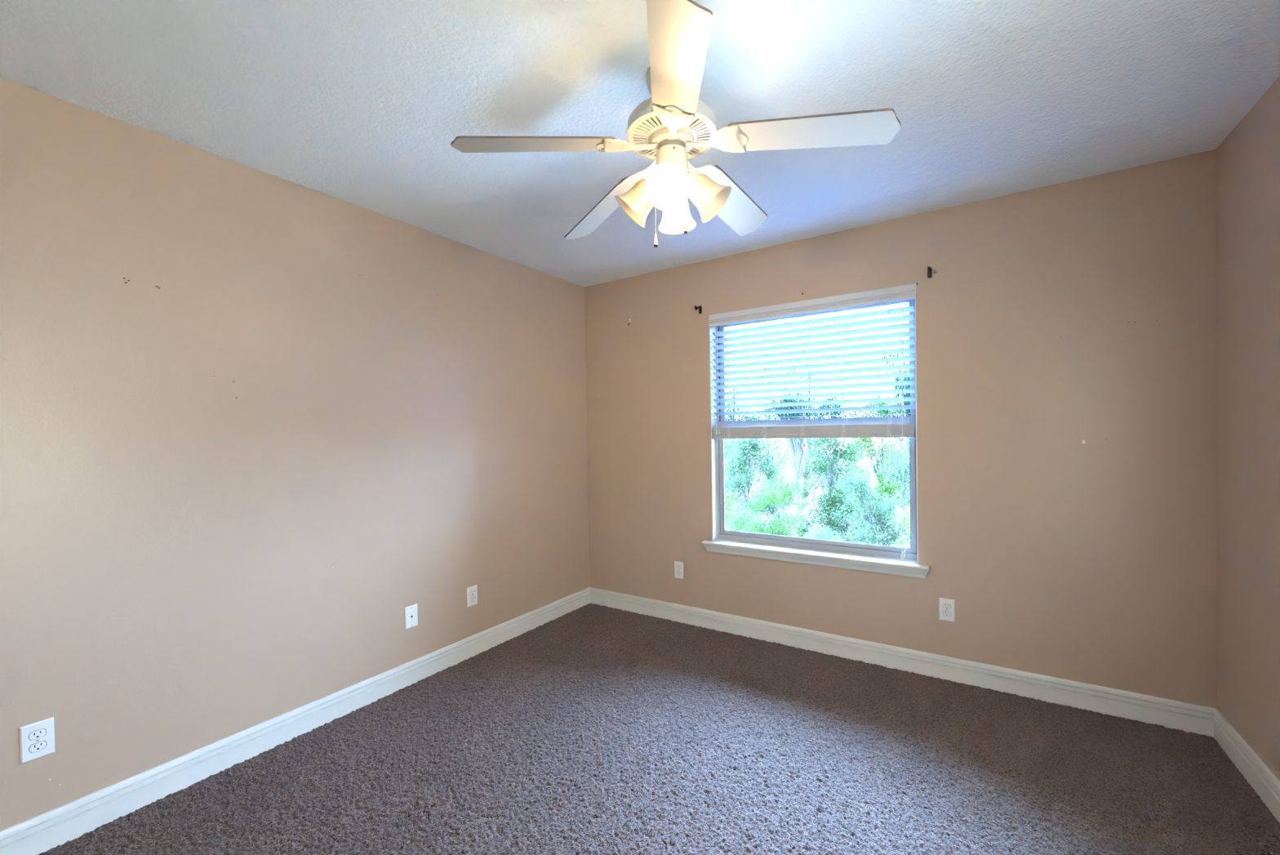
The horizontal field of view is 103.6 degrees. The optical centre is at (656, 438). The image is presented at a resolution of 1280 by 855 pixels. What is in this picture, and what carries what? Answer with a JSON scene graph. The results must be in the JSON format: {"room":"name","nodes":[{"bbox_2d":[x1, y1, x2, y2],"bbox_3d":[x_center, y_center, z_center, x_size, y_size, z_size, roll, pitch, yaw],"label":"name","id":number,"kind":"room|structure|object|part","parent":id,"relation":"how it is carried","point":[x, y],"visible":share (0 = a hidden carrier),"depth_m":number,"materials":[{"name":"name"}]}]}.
{"room":"empty bedroom","nodes":[
{"label":"empty bedroom","id":0,"kind":"room"},
{"bbox_2d":[0,77,589,831],"bbox_3d":[-1.661,0.113,2.274,0.162,2.490,4.270,0,1,32],"label":"wall","id":1,"kind":"structure","parent":0,"point":[252,420],"depth_m":2.04,"materials":[{"name":"beige paint"}]},
{"bbox_2d":[19,716,54,764],"bbox_3d":[-1.977,0.961,1.608,0.009,0.114,0.070,0,1,32],"label":"wall outlet","id":2,"kind":"object","parent":1,"relation":"attached to","point":[37,740],"visible":1,"depth_m":1.60,"materials":[{"name":"white plastic"}]},
{"bbox_2d":[28,740,46,752],"bbox_3d":[-1.975,0.981,1.607,0.001,0.027,0.037,0,1,32],"label":"receptacle","id":3,"kind":"object","parent":2,"relation":"attached to","point":[34,746],"depth_m":1.61,"materials":[{"name":"white plastic"}]},
{"bbox_2d":[28,728,46,740],"bbox_3d":[-1.976,0.942,1.607,0.001,0.027,0.037,0,1,32],"label":"receptacle","id":4,"kind":"object","parent":2,"relation":"attached to","point":[34,734],"depth_m":1.61,"materials":[{"name":"white plastic"}]},
{"bbox_2d":[0,586,590,854],"bbox_3d":[-1.570,1.258,2.242,0.014,0.139,3.950,0,1,32],"label":"baseboard","id":5,"kind":"structure","parent":1,"relation":"attached to","point":[39,833],"depth_m":2.04,"materials":[{"name":"white paint"}]},
{"bbox_2d":[404,603,417,629],"bbox_3d":[-1.304,0.942,2.676,0.008,0.114,0.070,0,1,32],"label":"jack plate","id":6,"kind":"object","parent":1,"relation":"attached to","point":[411,611],"visible":1,"depth_m":2.67,"materials":[{"name":"white plastic"}]},
{"bbox_2d":[466,584,477,606],"bbox_3d":[-1.098,0.935,3.001,0.009,0.114,0.070,0,1,32],"label":"wall outlet","id":7,"kind":"object","parent":1,"relation":"attached to","point":[472,592],"visible":1,"depth_m":3.00,"materials":[{"name":"white plastic"}]},
{"bbox_2d":[470,595,475,601],"bbox_3d":[-1.096,0.955,3.000,0.001,0.027,0.037,0,1,32],"label":"receptacle","id":8,"kind":"object","parent":7,"relation":"attached to","point":[472,597],"depth_m":3.00,"materials":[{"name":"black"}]},
{"bbox_2d":[470,590,475,595],"bbox_3d":[-1.096,0.916,3.000,0.003,0.025,0.034,0,1,32],"label":"receptacle","id":9,"kind":"object","parent":7,"relation":"attached to","point":[472,592],"depth_m":3.00,"materials":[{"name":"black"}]},
{"bbox_2d":[0,0,1279,287],"bbox_3d":[-0.183,-1.244,1.310,3.709,0.200,4.270,0,1,32],"label":"ceiling","id":10,"kind":"structure","parent":0,"point":[363,104],"depth_m":1.66,"materials":[{"name":"white paint"}]},
{"bbox_2d":[450,0,901,247],"bbox_3d":[0.083,-0.883,1.632,1.262,0.538,1.228,0,1,32],"label":"ceiling fan","id":11,"kind":"object","parent":10,"relation":"hanging from","point":[671,127],"visible":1,"depth_m":1.49,"materials":[{"name":"white wood"}]},
{"bbox_3d":[-0.361,-0.875,1.500,0.472,0.092,0.130,-1,1,-15],"label":"blade","id":12,"kind":"part","parent":11,"relation":"part of","materials":[{"name":"white wood"}]},
{"bbox_3d":[-0.208,-0.880,1.938,0.125,0.112,0.472,-1,1,-36],"label":"blade","id":13,"kind":"part","parent":11,"relation":"part of","materials":[{"name":"white wood"}]},
{"bbox_3d":[-0.069,-0.759,1.613,0.145,0.147,0.127,0,1,32],"label":"lamp shade","id":14,"kind":"part","parent":11,"relation":"part of","materials":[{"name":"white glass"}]},
{"bbox_3d":[0.042,-0.757,1.488,0.128,0.146,0.146,0,1,32],"label":"lamp shade","id":15,"kind":"part","parent":11,"relation":"part of","materials":[{"name":"white glass"}]},
{"bbox_3d":[0.040,-0.773,1.508,0.060,0.080,0.080,0,1,32],"label":"bulb","id":16,"kind":"part","parent":11,"relation":"part of","materials":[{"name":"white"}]},
{"bbox_3d":[0.041,-0.813,1.546,0.063,0.065,0.054,0,1,32],"label":"lamp arm","id":17,"kind":"part","parent":11,"relation":"part of","materials":[{"name":"white metal"}]},
{"bbox_3d":[0.047,-0.957,1.602,0.277,0.011,0.277,0,1,32],"label":"vent plate","id":18,"kind":"part","parent":11,"relation":"part of","materials":[{"name":"white metal"}]},
{"bbox_3d":[0.059,-0.763,1.723,0.127,0.147,0.145,0,1,32],"label":"lamp shade","id":19,"kind":"part","parent":11,"relation":"part of","materials":[{"name":"white glass"}]},
{"bbox_3d":[0.048,-0.872,1.181,0.129,0.108,0.472,-1,1,1],"label":"blade","id":20,"kind":"part","parent":11,"relation":"part of","materials":[{"name":"white wood"}]},
{"bbox_3d":[0.112,-0.818,1.595,0.056,0.058,0.063,0,1,32],"label":"lamp arm","id":21,"kind":"part","parent":11,"relation":"part of","materials":[{"name":"white ceramic"}]},
{"bbox_3d":[0.169,-0.764,1.595,0.145,0.147,0.127,0,1,32],"label":"lamp shade","id":22,"kind":"part","parent":11,"relation":"part of","materials":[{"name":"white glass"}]},
{"bbox_3d":[0.149,-0.779,1.593,0.078,0.083,0.060,0,1,32],"label":"bulb","id":23,"kind":"part","parent":11,"relation":"part of","materials":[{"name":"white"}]},
{"bbox_3d":[0.292,-0.904,1.947,0.123,0.086,0.472,0,1,34],"label":"blade","id":24,"kind":"part","parent":11,"relation":"part of","materials":[{"name":"white wood"}]},
{"bbox_3d":[0.441,-0.883,1.449,0.472,0.089,0.133,-1,1,20],"label":"blade","id":25,"kind":"part","parent":11,"relation":"part of","materials":[{"name":"white wood"}]},
{"bbox_2d":[37,602,1279,854],"bbox_3d":[-0.142,1.296,1.343,3.392,0.015,3.952,0,1,32],"label":"floor","id":26,"kind":"structure","parent":0,"point":[592,729],"depth_m":1.94,"materials":[{"name":"brown carpet"}]},
{"bbox_2d":[584,149,1217,708],"bbox_3d":[0.935,0.061,3.064,3.389,2.490,0.162,0,1,32],"label":"wall","id":27,"kind":"structure","parent":0,"point":[1066,331],"depth_m":2.47,"materials":[{"name":"beige paint"}]},
{"bbox_2d":[674,560,684,578],"bbox_3d":[0.152,0.905,3.479,0.070,0.114,0.009,0,1,32],"label":"wall outlet","id":28,"kind":"object","parent":27,"relation":"attached to","point":[678,566],"visible":1,"depth_m":3.48,"materials":[{"name":"white plastic"}]},
{"bbox_2d":[694,305,702,313],"bbox_3d":[0.269,-0.859,3.322,0.022,0.053,0.078,0,1,32],"label":"curtain rod bracket","id":29,"kind":"object","parent":27,"relation":"attached to","point":[700,307],"visible":1,"depth_m":3.35,"materials":[{"name":"black metal"}]},
{"bbox_3d":[0.289,-0.860,3.354,0.022,0.053,0.004,0,1,32],"label":"wall plate","id":30,"kind":"part","parent":29,"relation":"part of","materials":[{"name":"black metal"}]},
{"bbox_2d":[702,283,929,577],"bbox_3d":[0.901,-0.041,3.057,1.326,1.568,0.205,0,1,32],"label":"window","id":31,"kind":"structure","parent":27,"relation":"in","point":[887,559],"depth_m":3.03,"materials":[{"name":"white paint"}]},
{"bbox_2d":[709,283,915,558],"bbox_3d":[0.883,-0.086,3.028,1.208,1.470,0.084,0,1,32],"label":"window blind","id":32,"kind":"object","parent":31,"relation":"attached to","point":[903,292],"visible":1,"depth_m":2.97,"materials":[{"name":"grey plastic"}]},
{"bbox_3d":[0.396,-0.404,3.305,0.020,0.690,0.005,0,1,32],"label":"tilt cord","id":33,"kind":"part","parent":32,"relation":"part of","materials":[{"name":"white fabric"}]},
{"bbox_3d":[0.477,-0.385,3.289,0.033,0.749,0.061,0,1,32],"label":"ladder cord","id":34,"kind":"part","parent":32,"relation":"part of","materials":[{"name":"white fabric"}]},
{"bbox_3d":[0.677,-0.387,3.163,0.040,0.749,0.061,0,1,32],"label":"ladder cord","id":35,"kind":"part","parent":32,"relation":"part of","materials":[{"name":"white fabric"}]},
{"bbox_3d":[0.882,-0.389,3.034,0.034,0.749,0.061,0,1,32],"label":"ladder cord","id":36,"kind":"part","parent":32,"relation":"part of","materials":[{"name":"white fabric"}]},
{"bbox_3d":[0.891,-0.016,3.040,1.192,0.022,0.052,0,1,32],"label":"rail","id":37,"kind":"part","parent":32,"relation":"part of","materials":[{"name":"grey plastic"}]},
{"bbox_3d":[1.082,-0.390,2.908,0.033,0.749,0.061,0,1,32],"label":"ladder cord","id":38,"kind":"part","parent":32,"relation":"part of","materials":[{"name":"white fabric"}]},
{"bbox_3d":[1.281,-0.392,2.782,0.029,0.749,0.061,0,1,32],"label":"ladder cord","id":39,"kind":"part","parent":32,"relation":"part of","materials":[{"name":"white fabric"}]},
{"bbox_3d":[1.331,-0.072,2.716,0.025,1.368,0.016,0,1,32],"label":"lift cord","id":40,"kind":"part","parent":32,"relation":"part of","materials":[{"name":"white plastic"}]},
{"bbox_3d":[0.892,0.682,3.035,1.326,0.020,0.129,0,1,32],"label":"sill","id":41,"kind":"part","parent":31,"relation":"part of","materials":[{"name":"white paint"}]},
{"bbox_3d":[0.934,-0.431,3.111,1.182,0.709,0.024,0,1,32],"label":"sash","id":42,"kind":"part","parent":31,"relation":"part of","materials":[{"name":"grey plastic"}]},
{"bbox_3d":[0.930,0.256,3.096,1.182,0.759,0.024,0,1,32],"label":"sash","id":43,"kind":"part","parent":31,"relation":"part of","materials":[{"name":"clear glass"}]},
{"bbox_2d":[589,586,1216,737],"bbox_3d":[0.907,1.208,3.006,3.389,0.139,0.014,0,1,32],"label":"baseboard","id":44,"kind":"structure","parent":27,"relation":"attached to","point":[1171,713],"depth_m":2.62,"materials":[{"name":"white paint"}]},
{"bbox_2d":[927,266,932,278],"bbox_3d":[1.408,-0.868,2.603,0.022,0.053,0.078,0,1,32],"label":"curtain rod bracket","id":45,"kind":"object","parent":27,"relation":"attached to","point":[929,269],"visible":1,"depth_m":2.63,"materials":[{"name":"black metal"}]},
{"bbox_2d":[938,597,955,622],"bbox_3d":[1.510,0.889,2.622,0.070,0.114,0.009,0,1,32],"label":"wall outlet","id":46,"kind":"object","parent":27,"relation":"attached to","point":[946,606],"visible":1,"depth_m":2.62,"materials":[{"name":"white plastic"}]},
{"bbox_2d":[942,610,951,616],"bbox_3d":[1.509,0.909,2.620,0.037,0.027,0.004,0,1,32],"label":"receptacle","id":47,"kind":"object","parent":46,"relation":"attached to","point":[945,613],"depth_m":2.62,"materials":[{"name":"white plastic"}]},
{"bbox_2d":[942,603,951,608],"bbox_3d":[1.508,0.870,2.620,0.037,0.027,0.001,0,1,32],"label":"receptacle","id":48,"kind":"object","parent":46,"relation":"attached to","point":[945,606],"depth_m":2.62,"materials":[{"name":"white plastic"}]},
{"bbox_2d":[1216,75,1279,781],"bbox_3d":[1.339,0.089,0.380,0.160,2.490,4.270,0,1,32],"label":"wall","id":49,"kind":"structure","parent":0,"point":[1248,158],"depth_m":1.83,"materials":[{"name":"beige paint"}]},
{"bbox_2d":[1213,708,1279,822],"bbox_3d":[1.284,1.235,0.441,0.014,0.139,3.950,0,1,32],"label":"baseboard","id":50,"kind":"structure","parent":49,"relation":"attached to","point":[1257,774],"depth_m":1.83,"materials":[{"name":"white paint"}]},
{"label":"outside","id":51,"kind":"structure","parent":0,"visible":0},
{"bbox_2d":[724,452,910,546],"bbox_3d":[8.637,3.714,27.761,110.000,0.200,130.000,0,1,32],"label":"ground","id":52,"kind":"structure","parent":51,"point":[864,460],"depth_m":29.88,"materials":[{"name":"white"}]},
{"bbox_2d":[724,457,740,530],"bbox_3d":[1.365,2.116,14.298,2.183,3.601,1.939,-1,1,-21],"label":"shrub","id":53,"kind":"object","parent":52,"relation":"on","point":[726,508],"visible":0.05,"depth_m":14.10,"materials":[{"name":"green plant"}]},
{"bbox_2d":[724,401,759,527],"bbox_3d":[2.892,0.980,21.137,2.904,5.653,2.792,0,1,32],"label":"tree","id":54,"kind":"object","parent":52,"relation":"on","point":[729,452],"visible":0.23,"depth_m":20.89,"materials":[{"name":"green plant"}]},
{"bbox_2d":[724,368,761,489],"bbox_3d":[4.721,-0.577,32.372,4.571,8.421,4.872,0,1,32],"label":"tree","id":55,"kind":"object","parent":52,"relation":"on","point":[726,383],"visible":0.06,"depth_m":31.76,"materials":[{"name":"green plant"}]},
{"bbox_2d":[724,499,762,532],"bbox_3d":[1.660,2.654,10.962,1.760,2.600,1.836,-1,1,-16],"label":"shrub","id":56,"kind":"object","parent":52,"relation":"on","point":[734,518],"visible":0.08,"depth_m":10.78,"materials":[{"name":"green plant"}]},
{"bbox_2d":[724,438,795,531],"bbox_3d":[3.295,1.699,16.976,2.336,4.303,2.474,-1,1,-9],"label":"shrub","id":57,"kind":"object","parent":52,"relation":"on","point":[755,450],"visible":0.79,"depth_m":16.78,"materials":[{"name":"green plant"}]},
{"bbox_2d":[735,386,796,516],"bbox_3d":[5.473,0.580,24.833,3.444,6.258,3.545,0,1,32],"label":"tree","id":58,"kind":"object","parent":52,"relation":"on","point":[781,459],"visible":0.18,"depth_m":24.16,"materials":[{"name":"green plant"}]},
{"bbox_2d":[740,469,818,537],"bbox_3d":[3.136,2.351,13.079,2.081,3.105,2.136,-1,1,8],"label":"shrub","id":59,"kind":"object","parent":52,"relation":"on","point":[778,491],"visible":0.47,"depth_m":12.98,"materials":[{"name":"green plant"}]},
{"bbox_2d":[768,379,822,535],"bbox_3d":[5.697,0.854,19.911,2.538,5.857,2.463,0,1,32],"label":"tree","id":60,"kind":"object","parent":52,"relation":"on","point":[795,445],"visible":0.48,"depth_m":19.72,"materials":[{"name":"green plant"}]},
{"bbox_2d":[770,356,849,498],"bbox_3d":[8.753,-0.657,29.747,4.699,8.545,4.454,-1,1,8],"label":"tree","id":61,"kind":"object","parent":52,"relation":"on","point":[806,473],"visible":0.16,"depth_m":29.67,"materials":[{"name":"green plant"}]},
{"bbox_2d":[800,521,845,541],"bbox_3d":[3.290,2.856,9.899,1.758,2.464,1.987,-1,1,-18],"label":"shrub","id":62,"kind":"object","parent":52,"relation":"on","point":[825,534],"visible":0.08,"depth_m":9.85,"materials":[{"name":"green plant"}]},
{"bbox_2d":[787,437,870,542],"bbox_3d":[5.414,1.696,15.546,2.506,4.277,2.552,-1,1,4],"label":"shrub","id":63,"kind":"object","parent":52,"relation":"on","point":[834,497],"visible":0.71,"depth_m":15.37,"materials":[{"name":"green plant"}]},
{"bbox_2d":[804,374,876,520],"bbox_3d":[8.335,0.368,22.845,3.083,6.646,3.641,0,1,32],"label":"tree","id":64,"kind":"object","parent":52,"relation":"on","point":[833,414],"visible":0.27,"depth_m":22.71,"materials":[{"name":"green plant"}]},
{"bbox_2d":[827,467,909,546],"bbox_3d":[5.183,2.301,12.075,2.081,3.249,2.064,-1,1,-10],"label":"shrub","id":65,"kind":"object","parent":52,"relation":"on","point":[871,531],"visible":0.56,"depth_m":11.90,"materials":[{"name":"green plant"}]},
{"bbox_2d":[835,395,910,542],"bbox_3d":[7.973,1.021,18.143,2.900,5.463,3.008,0,1,32],"label":"tree","id":66,"kind":"object","parent":52,"relation":"on","point":[883,486],"visible":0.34,"depth_m":17.82,"materials":[{"name":"green plant"}]},
{"bbox_2d":[859,329,909,495],"bbox_3d":[14.435,-1.552,29.210,4.637,10.145,4.470,-1,1,-30],"label":"tree","id":67,"kind":"object","parent":52,"relation":"on","point":[908,353],"visible":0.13,"depth_m":29.52,"materials":[{"name":"green plant"}]},
{"bbox_2d":[873,444,910,547],"bbox_3d":[7.520,1.630,14.305,2.645,4.367,2.280,0,1,42],"label":"shrub","id":68,"kind":"object","parent":52,"relation":"on","point":[907,481],"visible":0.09,"depth_m":14.27,"materials":[{"name":"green plant"}]},
{"bbox_2d":[879,368,910,496],"bbox_3d":[11.260,0.294,21.199,3.085,6.763,3.321,-1,1,-7],"label":"tree","id":69,"kind":"object","parent":52,"relation":"on","point":[906,394],"visible":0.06,"depth_m":21.42,"materials":[{"name":"green plant"}]},
{"bbox_2d":[887,500,910,547],"bbox_3d":[4.783,2.506,8.856,1.784,2.842,1.891,0,1,32],"label":"shrub","id":70,"kind":"object","parent":52,"relation":"on","point":[907,514],"visible":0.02,"depth_m":9.07,"materials":[{"name":"green plant"}]}
]}

